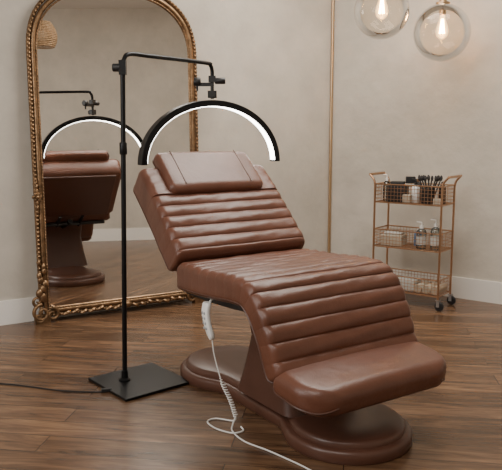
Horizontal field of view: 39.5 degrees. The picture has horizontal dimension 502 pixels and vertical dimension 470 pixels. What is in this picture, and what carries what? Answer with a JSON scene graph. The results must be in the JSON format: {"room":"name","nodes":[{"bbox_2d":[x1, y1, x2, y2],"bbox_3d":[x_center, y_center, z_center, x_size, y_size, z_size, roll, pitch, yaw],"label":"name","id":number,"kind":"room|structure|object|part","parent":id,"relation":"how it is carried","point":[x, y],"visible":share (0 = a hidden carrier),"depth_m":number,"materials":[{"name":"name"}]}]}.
{"room":"beauty salon","nodes":[
{"label":"beauty salon","id":0,"kind":"room"},
{"bbox_2d":[0,0,331,300],"bbox_3d":[-1.685,-0.935,4.548,5.522,3.100,0.100,-5,10,-32],"label":"wall","id":1,"kind":"structure","parent":0,"point":[273,57],"depth_m":5.48,"materials":[{"name":"paint"}]},
{"bbox_2d":[0,297,191,325],"bbox_3d":[-1.655,0.524,4.718,5.522,0.165,0.016,-5,10,-32],"label":"baseboard","id":2,"kind":"structure","parent":1,"relation":"attached to","point":[14,311],"depth_m":4.76,"materials":[{"name":"white paint"}]},
{"bbox_2d":[0,291,501,469],"bbox_3d":[-0.812,1.005,2.399,6.491,0.100,8.224,6,11,36],"label":"floor","id":3,"kind":"structure","parent":0,"point":[456,424],"depth_m":3.37,"materials":[{"name":"brown wood"}]},
{"bbox_2d":[26,0,204,324],"bbox_3d":[-0.913,-0.629,4.890,1.322,2.396,0.110,-5,10,-29],"label":"floor mirror","id":4,"kind":"object","parent":3,"relation":"on","point":[72,46],"visible":0.77,"depth_m":4.83,"materials":[{"name":"gold metal"}]},
{"bbox_2d":[0,52,279,401],"bbox_3d":[-0.876,-0.077,3.608,2.422,1.681,0.846,-3,9,-17],"label":"floor lamp","id":5,"kind":"object","parent":3,"relation":"on","point":[128,384],"visible":1,"depth_m":3.63,"materials":[{"name":"black metal"}]},
{"bbox_3d":[-0.580,0.759,3.646,0.390,0.014,0.390,-7,11,-39],"label":"plate","id":6,"kind":"part","parent":5,"relation":"part of","materials":[{"name":"black metal"}]},
{"bbox_3d":[-0.421,-0.888,3.676,0.022,0.097,0.719,6,10,35],"label":"boom arm","id":7,"kind":"part","parent":5,"relation":"part of","materials":[{"name":"black metal"}]},
{"bbox_2d":[148,106,274,159],"bbox_3d":[-0.220,-0.579,4.008,0.852,0.312,0.044,-6,10,-34],"label":"diffuser","id":8,"kind":"object","parent":5,"relation":"attached to","point":[167,117],"depth_m":4.03,"materials":[{"name":"white"}]},
{"bbox_2d":[133,150,446,469],"bbox_3d":[0.240,0.241,3.143,0.848,1.191,2.052,-6,10,-33],"label":"chair","id":9,"kind":"object","parent":3,"relation":"on","point":[333,340],"visible":1,"depth_m":3.05,"materials":[{"name":"brown leather"}]},
{"bbox_2d":[153,151,262,194],"bbox_3d":[-0.226,-0.342,3.800,0.580,0.218,0.240,-6,10,-33],"label":"pillow","id":10,"kind":"object","parent":9,"relation":"on","point":[202,172],"depth_m":3.73,"materials":[{"name":"brown leather"}]},
{"bbox_3d":[-0.167,-0.113,3.744,0.780,0.496,0.520,-6,10,-33],"label":"backrest","id":11,"kind":"part","parent":9,"relation":"part of","materials":[{"name":"brown leather"}]},
{"bbox_3d":[0.183,0.366,3.281,0.812,0.286,0.803,-6,10,-33],"label":"seat and leg rest piping","id":12,"kind":"part","parent":9,"relation":"part of","materials":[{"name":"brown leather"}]},
{"bbox_3d":[0.302,0.716,2.719,1.302,0.374,0.195,6,11,37],"label":"remote cord","id":13,"kind":"part","parent":9,"relation":"part of","materials":[{"name":"white plastic"}]},
{"bbox_3d":[0.196,0.319,3.254,0.810,0.399,0.863,-6,10,-33],"label":"seat and leg rest","id":14,"kind":"part","parent":9,"relation":"part of","materials":[{"name":"brown leather"}]},
{"bbox_2d":[369,172,461,310],"bbox_3d":[1.215,0.029,5.263,0.633,0.980,0.274,6,11,36],"label":"wire cart","id":15,"kind":"object","parent":3,"relation":"on","point":[397,192],"visible":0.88,"depth_m":5.18,"materials":[{"name":"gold metal"}]},
{"bbox_2d":[421,188,434,203],"bbox_3d":[1.293,-0.286,5.118,0.100,0.112,0.100,6,11,36],"label":"pot","id":16,"kind":"object","parent":15,"relation":"on","point":[427,193],"depth_m":5.08,"materials":[{"name":"black plastic"}]},
{"bbox_2d":[330,0,501,281],"bbox_3d":[2.316,-0.975,4.813,3.999,3.100,0.100,6,11,36],"label":"wall","id":17,"kind":"structure","parent":0,"point":[399,112],"depth_m":5.51,"materials":[{"name":"paint"}]},
{"bbox_2d":[328,0,334,252],"bbox_3d":[0.682,-1.143,5.932,0.024,3.100,0.024,0,9,0],"label":"trim","id":18,"kind":"structure","parent":17,"relation":"attached to","point":[333,1],"depth_m":5.95,"materials":[{"name":"gold metal"}]},
{"bbox_2d":[392,269,501,303],"bbox_3d":[2.281,0.483,4.984,3.999,0.165,0.016,6,11,36],"label":"baseboard","id":19,"kind":"structure","parent":17,"relation":"attached to","point":[463,288],"depth_m":5.40,"materials":[{"name":"white paint"}]},
{"bbox_3d":[-0.057,-2.182,2.078,8.193,0.100,7.669,0,9,0],"label":"ceiling","id":20,"kind":"structure","parent":0,"visible":0},
{"bbox_2d":[354,0,409,38],"bbox_3d":[0.892,-1.928,4.716,0.374,1.183,0.374,0,9,0],"label":"globe pendant lamp","id":21,"kind":"object","parent":20,"relation":"hanging from","point":[406,7],"visible":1,"depth_m":4.73,"materials":[{"name":"clear glass"}]},
{"bbox_2d":[413,0,470,61],"bbox_3d":[1.348,-1.884,4.874,0.396,1.317,0.396,0,9,0],"label":"globe pendant lamp","id":22,"kind":"object","parent":20,"relation":"hanging from","point":[442,6],"visible":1,"depth_m":4.87,"materials":[{"name":"clear glass"}]},
{"bbox_2d":[436,0,449,15],"bbox_3d":[1.348,-1.625,4.913,0.100,0.160,0.100,0,9,0],"label":"socket","id":23,"kind":"object","parent":22,"relation":"attached to","point":[441,12],"depth_m":4.89,"materials":[{"name":"gold metal"}]}
]}

